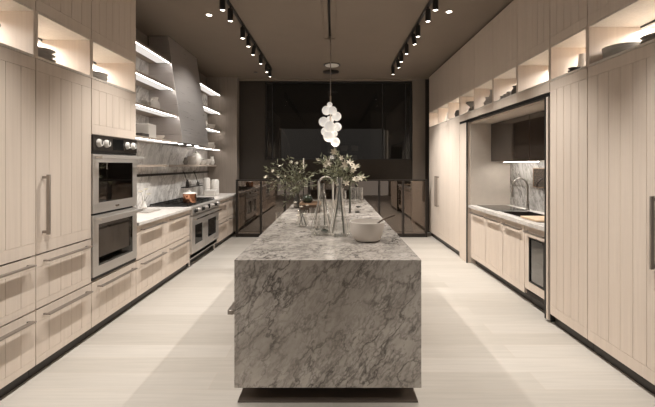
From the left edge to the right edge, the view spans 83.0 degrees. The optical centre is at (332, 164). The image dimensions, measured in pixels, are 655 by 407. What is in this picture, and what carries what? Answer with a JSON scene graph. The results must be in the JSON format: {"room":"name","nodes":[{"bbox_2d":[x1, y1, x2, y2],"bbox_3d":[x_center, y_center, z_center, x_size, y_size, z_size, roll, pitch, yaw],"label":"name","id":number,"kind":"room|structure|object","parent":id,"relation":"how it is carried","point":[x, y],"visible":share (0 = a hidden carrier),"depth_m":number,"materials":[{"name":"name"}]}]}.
{"room":"kitchen","nodes":[
{"label":"kitchen","id":0,"kind":"room"},
{"bbox_2d":[136,29,206,206],"bbox_3d":[-2.850,-0.207,2.800,0.100,3.475,11.600,0,0,0],"label":"wall","id":1,"kind":"structure","parent":0,"point":[140,36],"depth_m":5.53,"materials":[{"name":"beige paint"}]},
{"bbox_2d":[137,165,167,166],"bbox_3d":[-2.691,0.010,4.912,0.181,0.030,1.817,0,0,0],"label":"wall shelf","id":2,"kind":"object","parent":1,"relation":"attached to","point":[137,165],"visible":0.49,"depth_m":5.33,"materials":[{"name":"brown wood"}]},
{"bbox_2d":[136,39,170,62],"bbox_3d":[-2.614,-1.548,4.788,0.334,0.033,1.571,0,0,0],"label":"wall shelf","id":3,"kind":"object","parent":1,"relation":"attached to","point":[143,52],"visible":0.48,"depth_m":5.18,"materials":[{"name":"grey wood"}]},
{"bbox_2d":[136,70,173,89],"bbox_3d":[-2.591,-1.143,4.788,0.381,0.033,1.571,0,0,0],"label":"wall shelf","id":4,"kind":"object","parent":1,"relation":"attached to","point":[143,80],"visible":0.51,"depth_m":5.13,"materials":[{"name":"grey wood"}]},
{"bbox_2d":[136,102,177,116],"bbox_3d":[-2.561,-0.739,4.788,0.441,0.033,1.571,0,0,0],"label":"wall shelf","id":5,"kind":"object","parent":1,"relation":"attached to","point":[141,109],"visible":0.51,"depth_m":5.10,"materials":[{"name":"grey wood"}]},
{"bbox_2d":[149,97,159,108],"bbox_3d":[-2.506,-0.851,5.175,0.150,0.190,0.168,0,0,38],"label":"jug","id":6,"kind":"object","parent":5,"relation":"on","point":[154,102],"visible":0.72,"depth_m":5.14,"materials":[{"name":"white ceramic"}]},
{"bbox_2d":[136,135,177,143],"bbox_3d":[-2.555,-0.339,4.788,0.451,0.033,1.571,0,0,0],"label":"wall shelf","id":7,"kind":"object","parent":1,"relation":"attached to","point":[143,139],"visible":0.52,"depth_m":4.97,"materials":[{"name":"grey wood"}]},
{"bbox_2d":[135,124,155,137],"bbox_3d":[-2.520,-0.451,4.965,0.200,0.190,0.210,0,0,0],"label":"storage box","id":8,"kind":"object","parent":7,"relation":"on","point":[150,129],"visible":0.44,"depth_m":4.86,"materials":[{"name":"white ceramic"}]},
{"bbox_2d":[136,138,168,142],"bbox_3d":[-2.445,-0.324,4.788,0.170,0.002,1.531,0,0,0],"label":"diffuser","id":9,"kind":"object","parent":7,"relation":"attached to","point":[156,140],"depth_m":4.91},
{"bbox_2d":[134,56,206,208],"bbox_3d":[-2.791,-0.525,6.101,0.017,2.290,4.195,0,0,0],"label":"backsplash","id":10,"kind":"structure","parent":1,"relation":"attached to","point":[161,188],"depth_m":5.97,"materials":[{"name":"stone"}]},
{"bbox_2d":[137,171,208,176],"bbox_3d":[-2.763,0.150,6.110,0.036,0.036,4.120,0,0,0],"label":"utensil rail","id":11,"kind":"object","parent":10,"relation":"attached to","point":[176,173],"visible":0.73,"depth_m":6.17,"materials":[{"name":"brown metal"}]},
{"bbox_2d":[181,171,202,187],"bbox_3d":[-2.692,0.269,7.100,0.135,0.298,0.760,0,0,0],"label":"rack","id":12,"kind":"object","parent":11,"relation":"hanging from","point":[193,185],"visible":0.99,"depth_m":6.97,"materials":[{"name":"black metal"}]},
{"bbox_2d":[181,185,202,187],"bbox_3d":[-2.695,0.410,7.100,0.130,0.016,0.760,0,0,0],"label":"tray","id":13,"kind":"object","parent":12,"relation":"on","point":[188,185],"depth_m":6.93,"materials":[{"name":"white metal"}]},
{"bbox_2d":[149,36,207,146],"bbox_3d":[-2.529,-1.135,6.165,0.505,1.616,1.178,0,0,0],"label":"range hood","id":14,"kind":"object","parent":1,"relation":"attached to","point":[185,101],"visible":0.93,"depth_m":5.70,"materials":[{"name":"metal"}]},
{"bbox_2d":[169,165,216,166],"bbox_3d":[-2.680,0.013,7.229,0.201,0.035,1.937,0,0,0],"label":"wall shelf","id":15,"kind":"object","parent":1,"relation":"attached to","point":[169,165],"visible":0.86,"depth_m":6.65,"materials":[{"name":"grey wood"}]},
{"bbox_2d":[187,156,195,164],"bbox_3d":[-2.690,-0.090,7.059,0.160,0.170,0.160,0,0,0],"label":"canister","id":16,"kind":"object","parent":15,"relation":"on","point":[191,159],"visible":0.98,"depth_m":6.99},
{"bbox_2d":[192,152,201,164],"bbox_3d":[-2.675,-0.131,7.251,0.200,0.250,0.200,0,0,0],"label":"pot","id":17,"kind":"object","parent":15,"relation":"on","point":[198,156],"visible":0.75,"depth_m":7.20,"materials":[{"name":"white ceramic"}]},
{"bbox_2d":[183,147,220,149],"bbox_3d":[-2.635,-0.339,7.476,0.291,0.033,1.441,0,0,0],"label":"wall shelf","id":18,"kind":"object","parent":1,"relation":"attached to","point":[200,148],"visible":0.8,"depth_m":7.29,"materials":[{"name":"grey wood"}]},
{"bbox_2d":[200,82,220,95],"bbox_3d":[-2.635,-1.548,7.476,0.291,0.033,1.441,0,0,0],"label":"wall shelf","id":19,"kind":"object","parent":1,"relation":"attached to","point":[206,90],"visible":0.53,"depth_m":7.72,"materials":[{"name":"grey wood"}]},
{"bbox_2d":[203,105,220,113],"bbox_3d":[-2.635,-1.143,7.476,0.291,0.033,1.441,0,0,0],"label":"wall shelf","id":20,"kind":"object","parent":1,"relation":"attached to","point":[207,110],"visible":0.52,"depth_m":7.80,"materials":[{"name":"grey wood"}]},
{"bbox_2d":[203,107,217,113],"bbox_3d":[-2.605,-1.129,7.476,0.170,0.002,1.401,0,0,0],"label":"diffuser","id":21,"kind":"object","parent":20,"relation":"attached to","point":[208,110],"depth_m":7.80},
{"bbox_2d":[207,77,238,233],"bbox_3d":[-2.465,-0.207,8.299,0.670,3.474,0.198,0,0,0],"label":"wall","id":22,"kind":"structure","parent":0,"point":[226,159],"depth_m":8.20,"materials":[{"name":"grey paint"}]},
{"bbox_2d":[136,0,512,78],"bbox_3d":[0.000,-2.005,2.800,5.800,0.120,11.600,0,0,0],"label":"ceiling","id":23,"kind":"structure","parent":0,"point":[370,34],"depth_m":5.47,"materials":[{"name":"beige paint"}]},
{"bbox_2d":[226,0,271,68],"bbox_3d":[-1.245,-1.933,3.900,0.034,0.021,7.200,0,0,0],"label":"ceiling track","id":24,"kind":"object","parent":23,"relation":"attached to","point":[227,1],"visible":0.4,"depth_m":5.29,"materials":[{"name":"black metal"}]},
{"bbox_2d":[219,0,225,11],"bbox_3d":[-1.245,-1.831,4.170,0.066,0.179,0.066,0,0,0],"label":"track spotlight","id":25,"kind":"object","parent":24,"relation":"attached to","point":[222,3],"visible":1,"depth_m":4.15,"materials":[{"name":"black metal"}]},
{"bbox_2d":[227,6,232,21],"bbox_3d":[-1.245,-1.831,4.486,0.066,0.179,0.066,0,0,0],"label":"track spotlight","id":26,"kind":"object","parent":24,"relation":"attached to","point":[229,10],"visible":1,"depth_m":4.46,"materials":[{"name":"black metal"}]},
{"bbox_2d":[240,25,244,38],"bbox_3d":[-1.245,-1.831,5.100,0.066,0.179,0.066,0,0,0],"label":"track spotlight","id":27,"kind":"object","parent":24,"relation":"attached to","point":[242,29],"visible":1,"depth_m":5.07,"materials":[{"name":"black metal"}]},
{"bbox_2d":[246,34,250,46],"bbox_3d":[-1.245,-1.831,5.450,0.066,0.179,0.066,0,0,0],"label":"track spotlight","id":28,"kind":"object","parent":24,"relation":"attached to","point":[248,38],"visible":1,"depth_m":5.42,"materials":[{"name":"black metal"}]},
{"bbox_2d":[321,0,336,38],"bbox_3d":[-0.050,-1.966,3.360,0.186,0.049,4.716,0,0,0],"label":"ceiling vent","id":29,"kind":"object","parent":23,"relation":"in","point":[332,4],"visible":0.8,"depth_m":4.87,"materials":[{"name":"beige paint"}]},
{"bbox_2d":[319,36,340,146],"bbox_3d":[-0.046,-1.118,5.635,0.291,1.678,0.292,0,0,38],"label":"pendant lamp","id":30,"kind":"object","parent":23,"relation":"hanging from","point":[329,132],"visible":1,"depth_m":5.58,"materials":[{"name":"white glass"}]},
{"bbox_2d":[323,69,338,73],"bbox_3d":[-0.042,-1.935,7.700,0.340,0.019,0.340,0,0,0],"label":"ceiling speaker","id":31,"kind":"object","parent":23,"relation":"attached to","point":[324,71],"visible":0.95,"depth_m":7.64,"materials":[{"name":"brown metal"}]},
{"bbox_2d":[324,62,339,67],"bbox_3d":[-0.019,-1.935,7.180,0.330,0.019,0.330,0,0,0],"label":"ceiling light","id":32,"kind":"object","parent":23,"relation":"attached to","point":[333,65],"visible":0.92,"depth_m":7.16,"materials":[{"name":"white plastic"}]},
{"bbox_2d":[391,0,431,66],"bbox_3d":[1.155,-1.933,3.800,0.034,0.021,7.000,0,0,0],"label":"ceiling track","id":33,"kind":"object","parent":23,"relation":"attached to","point":[430,1],"visible":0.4,"depth_m":5.24,"materials":[{"name":"black metal"}]},
{"bbox_2d":[411,32,416,44],"bbox_3d":[1.172,-1.830,5.360,0.088,0.183,0.066,0,0,0],"label":"track spotlight","id":34,"kind":"object","parent":33,"relation":"attached to","point":[413,38],"visible":0.96,"depth_m":5.33,"materials":[{"name":"black metal"}]},
{"bbox_2d":[415,23,419,37],"bbox_3d":[1.155,-1.831,5.030,0.066,0.179,0.066,0,0,0],"label":"track spotlight","id":35,"kind":"object","parent":33,"relation":"attached to","point":[417,27],"visible":1,"depth_m":5.00,"materials":[{"name":"black metal"}]},
{"bbox_2d":[425,7,430,22],"bbox_3d":[1.155,-1.831,4.498,0.066,0.179,0.066,0,0,0],"label":"track spotlight","id":36,"kind":"object","parent":33,"relation":"attached to","point":[428,10],"visible":1,"depth_m":4.48,"materials":[{"name":"black metal"}]},
{"bbox_2d":[432,0,438,11],"bbox_3d":[1.155,-1.831,4.170,0.066,0.179,0.066,0,0,0],"label":"track spotlight","id":37,"kind":"object","parent":33,"relation":"attached to","point":[435,3],"visible":1,"depth_m":4.15,"materials":[{"name":"black metal"}]},
{"bbox_2d":[0,232,654,406],"bbox_3d":[0.000,1.580,2.800,5.800,0.100,11.600,0,0,0],"label":"floor","id":38,"kind":"structure","parent":0,"point":[484,344],"depth_m":2.96,"materials":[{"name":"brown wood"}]},
{"bbox_2d":[0,0,36,397],"bbox_3d":[-2.433,-0.190,2.346,0.723,3.440,0.606,0,0,0],"label":"tall cabinet","id":39,"kind":"object","parent":38,"relation":"on","point":[17,17],"visible":1,"depth_m":2.51,"materials":[{"name":"brown wood"}]},
{"bbox_2d":[29,0,92,377],"bbox_3d":[-2.433,-0.190,2.957,0.723,3.440,0.607,0,0,0],"label":"tall cabinet","id":40,"kind":"object","parent":38,"relation":"on","point":[63,246],"visible":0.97,"depth_m":2.95,"materials":[{"name":"brown wood"}]},
{"bbox_2d":[39,56,55,61],"bbox_3d":[-2.270,-0.802,2.859,0.210,0.032,0.210,0,0,0],"label":"bowl","id":41,"kind":"object","parent":40,"relation":"in","point":[49,59],"visible":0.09,"depth_m":2.84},
{"bbox_2d":[38,51,55,58],"bbox_3d":[-2.273,-0.838,2.860,0.210,0.032,0.210,0,0,0],"label":"bowl","id":42,"kind":"object","parent":41,"relation":"on","point":[43,54],"visible":0.27,"depth_m":2.83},
{"bbox_2d":[38,46,55,53],"bbox_3d":[-2.274,-0.874,2.860,0.210,0.032,0.210,0,0,0],"label":"bowl","id":43,"kind":"object","parent":42,"relation":"on","point":[41,49],"visible":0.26,"depth_m":2.83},
{"bbox_2d":[86,0,137,337],"bbox_3d":[-2.433,-0.190,3.632,0.723,3.440,0.735,0,0,0],"label":"tall cabinet","id":44,"kind":"object","parent":38,"relation":"on","point":[113,22],"visible":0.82,"depth_m":3.64,"materials":[{"name":"brown wood"}]},
{"bbox_2d":[89,135,142,280],"bbox_3d":[-2.361,0.379,3.632,0.638,1.297,0.728,0,0,0],"label":"double oven","id":45,"kind":"object","parent":44,"relation":"in","point":[113,238],"visible":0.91,"depth_m":3.54,"materials":[{"name":"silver metal"}]},
{"bbox_2d":[131,218,166,305],"bbox_3d":[-2.433,1.096,4.362,0.723,0.868,0.714,0,0,0],"label":"base cabinet","id":46,"kind":"object","parent":38,"relation":"on","point":[150,261],"visible":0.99,"depth_m":4.32,"materials":[{"name":"brown wood"}]},
{"bbox_2d":[162,210,190,284],"bbox_3d":[-2.433,1.096,5.107,0.723,0.868,0.772,0,0,0],"label":"base cabinet","id":47,"kind":"object","parent":38,"relation":"on","point":[177,225],"visible":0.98,"depth_m":5.04,"materials":[{"name":"brown wood"}]},
{"bbox_2d":[137,207,191,225],"bbox_3d":[-2.449,0.641,4.749,0.698,0.038,1.492,0,0,0],"label":"countertop","id":48,"kind":"structure","parent":47,"relation":"on","point":[142,218],"depth_m":4.75,"materials":[{"name":"stone"}]},
{"bbox_2d":[137,209,160,212],"bbox_3d":[-2.500,0.612,4.950,0.240,0.018,0.340,0,0,0],"label":"open magazine","id":49,"kind":"object","parent":48,"relation":"on","point":[144,210],"visible":0.67,"depth_m":4.96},
{"bbox_2d":[149,197,221,266],"bbox_3d":[-2.401,1.058,6.140,0.738,0.944,1.280,0,0,0],"label":"range","id":50,"kind":"object","parent":38,"relation":"on","point":[204,213],"visible":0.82,"depth_m":5.96,"materials":[{"name":"metal"}]},
{"bbox_2d":[149,199,213,206],"bbox_3d":[-2.455,0.620,6.140,0.590,0.008,1.240,0,0,0],"label":"cooktop","id":51,"kind":"object","parent":50,"relation":"in","point":[174,202],"depth_m":5.67,"materials":[{"name":"black metal"}]},
{"bbox_2d":[183,190,196,202],"bbox_3d":[-2.240,0.489,5.780,0.207,0.192,0.207,0,0,45],"label":"copper pot","id":52,"kind":"object","parent":50,"relation":"on","point":[188,197],"visible":1,"depth_m":5.70,"materials":[{"name":"orange metal"}]},
{"bbox_2d":[215,198,228,246],"bbox_3d":[-2.433,1.096,7.133,0.723,0.868,0.692,0,0,0],"label":"base cabinet","id":53,"kind":"object","parent":38,"relation":"on","point":[223,219],"visible":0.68,"depth_m":7.20,"materials":[{"name":"brown wood"}]},
{"bbox_2d":[225,196,235,239],"bbox_3d":[-2.433,1.096,7.838,0.723,0.868,0.714,0,0,0],"label":"base cabinet","id":54,"kind":"object","parent":38,"relation":"on","point":[231,216],"visible":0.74,"depth_m":7.77,"materials":[{"name":"brown wood"}]},
{"bbox_2d":[196,193,235,200],"bbox_3d":[-2.449,0.641,7.492,0.698,0.038,1.413,0,0,0],"label":"countertop","id":55,"kind":"structure","parent":54,"relation":"on","point":[221,196],"depth_m":7.51,"materials":[{"name":"stone"}]},
{"bbox_2d":[203,178,209,194],"bbox_3d":[-2.600,0.441,7.620,0.140,0.360,0.140,0,0,0],"label":"canister","id":56,"kind":"object","parent":55,"relation":"on","point":[206,181],"visible":0.62,"depth_m":7.56,"materials":[{"name":"white ceramic"}]},
{"bbox_2d":[204,190,217,195],"bbox_3d":[-2.460,0.560,7.465,0.240,0.121,0.170,0,0,0],"label":"box","id":57,"kind":"object","parent":55,"relation":"on","point":[206,192],"visible":0.98,"depth_m":7.38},
{"bbox_2d":[211,179,218,194],"bbox_3d":[-2.460,0.461,7.720,0.160,0.320,0.160,0,0,0],"label":"canister","id":58,"kind":"object","parent":55,"relation":"on","point":[214,182],"visible":0.62,"depth_m":7.66,"materials":[{"name":"white ceramic"}]},
{"bbox_2d":[228,199,420,402],"bbox_3d":[-0.063,1.070,4.488,1.262,0.920,4.224,0,0,0],"label":"kitchen island","id":59,"kind":"object","parent":38,"relation":"on","point":[336,317],"visible":0.93,"depth_m":2.38,"materials":[{"name":"stone"}]},
{"bbox_2d":[234,199,420,264],"bbox_3d":[-0.033,0.625,4.488,1.202,0.030,4.224,0,0,0],"label":"island countertop","id":60,"kind":"structure","parent":59,"relation":"on","point":[284,243],"depth_m":2.84,"materials":[{"name":"stone"}]},
{"bbox_2d":[294,193,301,207],"bbox_3d":[-0.500,0.504,5.250,0.120,0.209,0.120,0,0,0],"label":"glass vase","id":61,"kind":"object","parent":60,"relation":"on","point":[297,198],"visible":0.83,"depth_m":5.21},
{"bbox_2d":[263,155,318,206],"bbox_3d":[-0.605,0.234,5.255,0.840,0.741,0.522,0,0,4],"label":"flower bouquet","id":62,"kind":"object","parent":61,"relation":"in","point":[297,188],"visible":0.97,"depth_m":5.22,"materials":[{"name":"green plant"}]},
{"bbox_2d":[299,201,320,212],"bbox_3d":[-0.290,0.547,4.825,0.270,0.125,0.270,0,0,0],"label":"serving tray","id":63,"kind":"object","parent":60,"relation":"on","point":[311,208],"visible":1,"depth_m":4.70,"materials":[{"name":"brown wood"}]},
{"bbox_2d":[302,193,312,202],"bbox_3d":[-0.330,0.433,4.820,0.136,0.149,0.136,0,0,0],"label":"gourd","id":64,"kind":"object","parent":63,"relation":"on","point":[307,198],"visible":0.86,"depth_m":4.77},
{"bbox_2d":[311,183,332,228],"bbox_3d":[-0.105,0.394,3.600,0.220,0.429,0.220,0,0,0],"label":"glass decanter","id":65,"kind":"object","parent":60,"relation":"on","point":[314,227],"visible":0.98,"depth_m":3.60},
{"bbox_2d":[315,176,329,224],"bbox_3d":[-0.100,0.345,3.584,0.149,0.471,0.057,0,0,0],"label":"bundle","id":66,"kind":"object","parent":65,"relation":"in","point":[318,176],"visible":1,"depth_m":3.60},
{"bbox_2d":[318,176,333,207],"bbox_3d":[-0.100,0.382,5.250,0.228,0.454,0.028,0,0,0],"label":"faucet","id":67,"kind":"object","parent":60,"relation":"on","point":[323,176],"visible":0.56,"depth_m":5.24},
{"bbox_2d":[348,185,351,212],"bbox_3d":[0.215,0.434,4.680,0.044,0.350,0.044,0,0,0],"label":"candle holder","id":68,"kind":"object","parent":60,"relation":"on","point":[349,185],"visible":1,"depth_m":4.67,"materials":[{"name":"brown metal"}]},
{"bbox_2d":[349,219,384,242],"bbox_3d":[0.275,0.531,2.990,0.284,0.156,0.284,0,0,0],"label":"serving bowl","id":69,"kind":"object","parent":60,"relation":"on","point":[362,230],"visible":0.98,"depth_m":2.89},
{"bbox_3d":[-0.300,0.529,3.660,0.124,0.159,0.124,0,0,0],"label":"glass vase","id":70,"kind":"object","parent":59,"relation":"on","visible":0},
{"bbox_2d":[294,201,308,225],"bbox_3d":[-0.313,0.480,3.630,0.156,0.242,0.099,0,0,0],"label":"bundle","id":71,"kind":"object","parent":70,"relation":"in","point":[295,201],"visible":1,"depth_m":3.66,"materials":[{"name":"beige plant"}]},
{"bbox_3d":[0.055,0.359,3.200,0.190,0.499,0.190,0,0,0],"label":"glass decanter","id":72,"kind":"object","parent":59,"relation":"on","visible":0},
{"bbox_2d":[332,173,344,232],"bbox_3d":[0.045,0.330,3.197,0.116,0.521,0.018,0,0,6],"label":"bundle","id":73,"kind":"object","parent":72,"relation":"in","point":[339,190],"visible":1,"depth_m":3.19,"materials":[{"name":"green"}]},
{"bbox_3d":[0.090,0.459,4.950,0.116,0.299,0.116,0,0,0],"label":"glass vase","id":74,"kind":"object","parent":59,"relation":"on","visible":0},
{"bbox_2d":[313,146,368,209],"bbox_3d":[0.114,0.161,4.945,0.772,0.877,0.455,0,0,0],"label":"flower bouquet","id":75,"kind":"object","parent":74,"relation":"in","point":[326,164],"visible":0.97,"depth_m":4.88,"materials":[{"name":"green plant"}]},
{"bbox_2d":[236,179,427,236],"bbox_3d":[-0.030,0.919,7.860,4.064,1.222,0.048,0,0,0],"label":"glass railing","id":76,"kind":"object","parent":38,"relation":"on","point":[402,234],"visible":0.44,"depth_m":7.84,"materials":[{"name":"brown metal"}]},
{"bbox_2d":[429,70,440,241],"bbox_3d":[2.413,-0.190,7.705,0.755,3.440,0.689,0,0,0],"label":"tall cabinet","id":77,"kind":"object","parent":38,"relation":"on","point":[433,79],"visible":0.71,"depth_m":7.70,"materials":[{"name":"brown wood"}]},
{"bbox_2d":[436,61,450,248],"bbox_3d":[2.413,-0.190,7.040,0.755,3.440,0.633,0,0,0],"label":"tall cabinet","id":78,"kind":"object","parent":38,"relation":"on","point":[442,177],"visible":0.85,"depth_m":7.06,"materials":[{"name":"brown wood"}]},
{"bbox_2d":[448,50,459,254],"bbox_3d":[2.440,-0.190,6.420,0.700,3.440,0.599,0,0,0],"label":"tall cabinet","id":79,"kind":"object","parent":38,"relation":"on","point":[454,61],"visible":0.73,"depth_m":6.42,"materials":[{"name":"brown wood"}]},
{"bbox_2d":[469,209,489,272],"bbox_3d":[2.428,1.099,5.473,0.665,0.862,0.532,0,0,0],"label":"base cabinet","id":80,"kind":"object","parent":38,"relation":"on","point":[477,217],"visible":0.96,"depth_m":5.44,"materials":[{"name":"brown wood"}]},
{"bbox_2d":[468,205,543,230],"bbox_3d":[2.450,0.643,4.721,0.671,0.043,2.122,0,0,0],"label":"countertop","id":81,"kind":"structure","parent":80,"relation":"on","point":[537,225],"depth_m":4.56,"materials":[{"name":"grey stone"}]},
{"bbox_2d":[477,205,527,210],"bbox_3d":[2.425,0.618,5.350,0.430,0.007,0.660,0,0,0],"label":"cooktop","id":82,"kind":"object","parent":81,"relation":"in","point":[493,207],"visible":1,"depth_m":5.22,"materials":[{"name":"black glass"}]},
{"bbox_2d":[511,178,529,209],"bbox_3d":[2.591,0.397,5.084,0.258,0.448,0.123,0,0,0],"label":"faucet","id":83,"kind":"object","parent":81,"relation":"on","point":[516,179],"visible":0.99,"depth_m":5.11,"materials":[{"name":"grey metal"}]},
{"bbox_2d":[500,211,543,216],"bbox_3d":[2.428,0.734,4.575,0.381,0.232,0.746,0,0,0],"label":"sink","id":84,"kind":"object","parent":81,"relation":"in","point":[515,213],"visible":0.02,"depth_m":4.94,"materials":[{"name":"brown metal"}]},
{"bbox_2d":[520,216,543,221],"bbox_3d":[2.400,0.606,4.175,0.400,0.020,0.350,0,0,0],"label":"cutting board","id":85,"kind":"object","parent":81,"relation":"on","point":[532,218],"visible":0.49,"depth_m":4.16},
{"bbox_2d":[484,213,507,285],"bbox_3d":[2.428,1.099,4.936,0.665,0.862,0.530,0,0,0],"label":"base cabinet","id":86,"kind":"object","parent":38,"relation":"on","point":[493,226],"visible":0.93,"depth_m":4.90,"materials":[{"name":"brown wood"}]},
{"bbox_2d":[460,100,543,262],"bbox_3d":[2.442,0.431,4.888,0.712,2.198,2.455,0,0,0],"label":"surround","id":87,"kind":"object","parent":38,"relation":"on","point":[483,181],"visible":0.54,"depth_m":5.79,"materials":[{"name":"brown wood"}]},
{"bbox_2d":[460,92,549,123],"bbox_3d":[2.442,-0.686,4.841,0.696,0.033,2.547,0,0,0],"label":"door track","id":88,"kind":"object","parent":87,"relation":"attached to","point":[541,97],"visible":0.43,"depth_m":4.39,"materials":[{"name":"black metal"}]},
{"bbox_2d":[501,219,530,301],"bbox_3d":[2.428,1.099,4.400,0.665,0.862,0.530,0,0,0],"label":"base cabinet","id":89,"kind":"object","parent":38,"relation":"on","point":[513,234],"visible":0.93,"depth_m":4.36,"materials":[{"name":"brown wood"}]},
{"bbox_2d":[523,226,543,310],"bbox_3d":[2.417,1.099,3.894,0.645,0.862,0.468,0,0,0],"label":"wine fridge","id":90,"kind":"object","parent":38,"relation":"on","point":[534,238],"visible":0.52,"depth_m":3.94,"materials":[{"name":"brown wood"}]},
{"bbox_2d":[544,97,554,321],"bbox_3d":[2.388,0.421,3.611,0.604,2.178,0.087,0,0,0],"label":"pocket door slot","id":91,"kind":"object","parent":38,"relation":"on","point":[547,315],"visible":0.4,"depth_m":3.60,"materials":[{"name":"wood"}]},
{"bbox_2d":[550,0,593,350],"bbox_3d":[2.440,-0.190,3.303,0.700,3.440,0.523,0,0,0],"label":"tall cabinet","id":92,"kind":"object","parent":38,"relation":"on","point":[568,18],"visible":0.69,"depth_m":3.31,"materials":[{"name":"brown wood"}]},
{"bbox_2d":[578,53,585,66],"bbox_3d":[2.300,-0.920,3.400,0.104,0.195,0.104,0,0,0],"label":"vase","id":93,"kind":"object","parent":92,"relation":"in","point":[582,57],"visible":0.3,"depth_m":3.37,"materials":[{"name":"white ceramic"}]},
{"bbox_2d":[588,0,654,394],"bbox_3d":[2.413,-0.190,2.694,0.755,3.440,0.687,0,0,0],"label":"tall cabinet","id":94,"kind":"object","parent":38,"relation":"on","point":[621,85],"visible":1,"depth_m":2.71,"materials":[{"name":"brown wood"}]},
{"bbox_3d":[2.251,-0.831,2.884,0.250,0.018,0.250,0,0,0],"label":"plate","id":95,"kind":"object","parent":94,"relation":"in","visible":0},
{"bbox_2d":[603,50,623,57],"bbox_3d":[2.254,-0.852,2.881,0.250,0.018,0.250,0,0,0],"label":"plate","id":96,"kind":"object","parent":95,"relation":"on","point":[613,53],"visible":0.16,"depth_m":2.85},
{"bbox_2d":[602,47,631,55],"bbox_3d":[2.253,-0.872,2.883,0.250,0.018,0.250,0,0,0],"label":"plate","id":97,"kind":"object","parent":96,"relation":"on","point":[626,48],"visible":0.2,"depth_m":2.82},
{"bbox_2d":[602,44,638,52],"bbox_3d":[2.247,-0.891,2.882,0.250,0.018,0.250,0,0,0],"label":"plate","id":98,"kind":"object","parent":97,"relation":"on","point":[628,45],"visible":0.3,"depth_m":2.81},
{"bbox_2d":[601,42,639,50],"bbox_3d":[2.248,-0.911,2.888,0.250,0.018,0.250,0,0,0],"label":"plate","id":99,"kind":"object","parent":98,"relation":"on","point":[624,43],"visible":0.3,"depth_m":2.81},
{"bbox_3d":[2.297,-0.836,2.601,0.230,0.027,0.230,0,0,0],"label":"bowl","id":100,"kind":"object","parent":94,"relation":"in","visible":0},
{"bbox_2d":[639,37,654,43],"bbox_3d":[2.301,-0.866,2.599,0.230,0.027,0.230,0,0,0],"label":"bowl","id":101,"kind":"object","parent":100,"relation":"on","point":[651,38],"visible":0.3,"depth_m":2.59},
{"bbox_2d":[640,32,654,40],"bbox_3d":[2.300,-0.896,2.596,0.230,0.027,0.230,0,0,0],"label":"bowl","id":102,"kind":"object","parent":101,"relation":"on","point":[650,35],"visible":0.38,"depth_m":2.59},
{"bbox_2d":[239,79,429,231],"bbox_3d":[0.000,-0.207,8.500,5.600,3.475,0.200,0,0,0],"label":"wall","id":103,"kind":"structure","parent":0,"point":[252,161],"depth_m":8.40,"materials":[{"name":"glass"}]},
{"bbox_2d":[239,79,412,80],"bbox_3d":[-0.163,-1.924,8.368,3.915,0.038,0.057,0,0,0],"label":"trim","id":104,"kind":"structure","parent":103,"relation":"attached to","point":[239,79],"depth_m":8.34,"materials":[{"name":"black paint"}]},
{"bbox_2d":[265,82,411,159],"bbox_3d":[0.128,-1.006,8.490,3.345,1.788,0.060,0,0,0],"label":"window","id":105,"kind":"structure","parent":103,"relation":"in","point":[375,121],"depth_m":8.49,"materials":[{"name":"black glass"}]},
{"bbox_2d":[412,79,424,232],"bbox_3d":[1.942,-0.207,8.379,0.285,3.474,0.038,0,0,0],"label":"wall","id":106,"kind":"structure","parent":0,"point":[418,85],"depth_m":8.36,"materials":[{"name":"beige paint"}]},
{"bbox_3d":[2.850,-0.208,2.800,0.100,3.475,11.600,0,0,0],"label":"wall","id":107,"kind":"structure","parent":0,"visible":0},
{"bbox_2d":[459,37,473,121],"bbox_3d":[2.440,-1.308,5.796,0.700,1.205,0.637,0,0,0],"label":"upper cabinet","id":108,"kind":"object","parent":107,"relation":"attached to","point":[467,51],"visible":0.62,"depth_m":5.84,"materials":[{"name":"brown wood"}]},
{"bbox_2d":[474,19,492,116],"bbox_3d":[2.440,-1.308,5.157,0.700,1.205,0.630,0,0,0],"label":"upper cabinet","id":109,"kind":"object","parent":107,"relation":"attached to","point":[483,40],"visible":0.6,"depth_m":5.21,"materials":[{"name":"brown wood"}]},
{"bbox_2d":[493,0,517,110],"bbox_3d":[2.440,-1.308,4.521,0.700,1.205,0.632,0,0,0],"label":"upper cabinet","id":110,"kind":"object","parent":107,"relation":"attached to","point":[505,64],"visible":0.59,"depth_m":4.56,"materials":[{"name":"brown wood"}]},
{"bbox_2d":[491,114,541,161],"bbox_3d":[2.623,-0.341,5.205,0.321,0.599,1.130,0,0,0],"label":"upper cabinet","id":111,"kind":"object","parent":107,"relation":"attached to","point":[510,139],"visible":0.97,"depth_m":5.11,"materials":[{"name":"brown wood"}]},
{"bbox_2d":[510,162,543,211],"bbox_3d":[2.777,0.288,4.721,0.018,0.666,2.122,0,0,0],"label":"backsplash","id":112,"kind":"structure","parent":107,"relation":"attached to","point":[524,170],"depth_m":5.32,"materials":[{"name":"grey stone"}]},
{"bbox_2d":[533,168,543,187],"bbox_3d":[2.758,0.172,4.904,0.018,0.261,0.369,0,0,0],"label":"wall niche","id":113,"kind":"object","parent":112,"relation":"attached to","point":[538,173],"visible":0.59,"depth_m":4.96,"materials":[{"name":"brown wood"}]},
{"bbox_2d":[517,0,549,102],"bbox_3d":[2.440,-1.308,3.885,0.700,1.205,0.630,0,0,0],"label":"upper cabinet","id":114,"kind":"object","parent":107,"relation":"attached to","point":[533,16],"visible":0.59,"depth_m":3.96,"materials":[{"name":"brown wood"}]},
{"bbox_2d":[530,111,543,160],"bbox_3d":[2.623,-0.341,4.147,0.321,0.599,0.974,0,0,0],"label":"upper cabinet","id":115,"kind":"object","parent":107,"relation":"attached to","point":[536,119],"visible":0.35,"depth_m":4.46,"materials":[{"name":"brown wood"}]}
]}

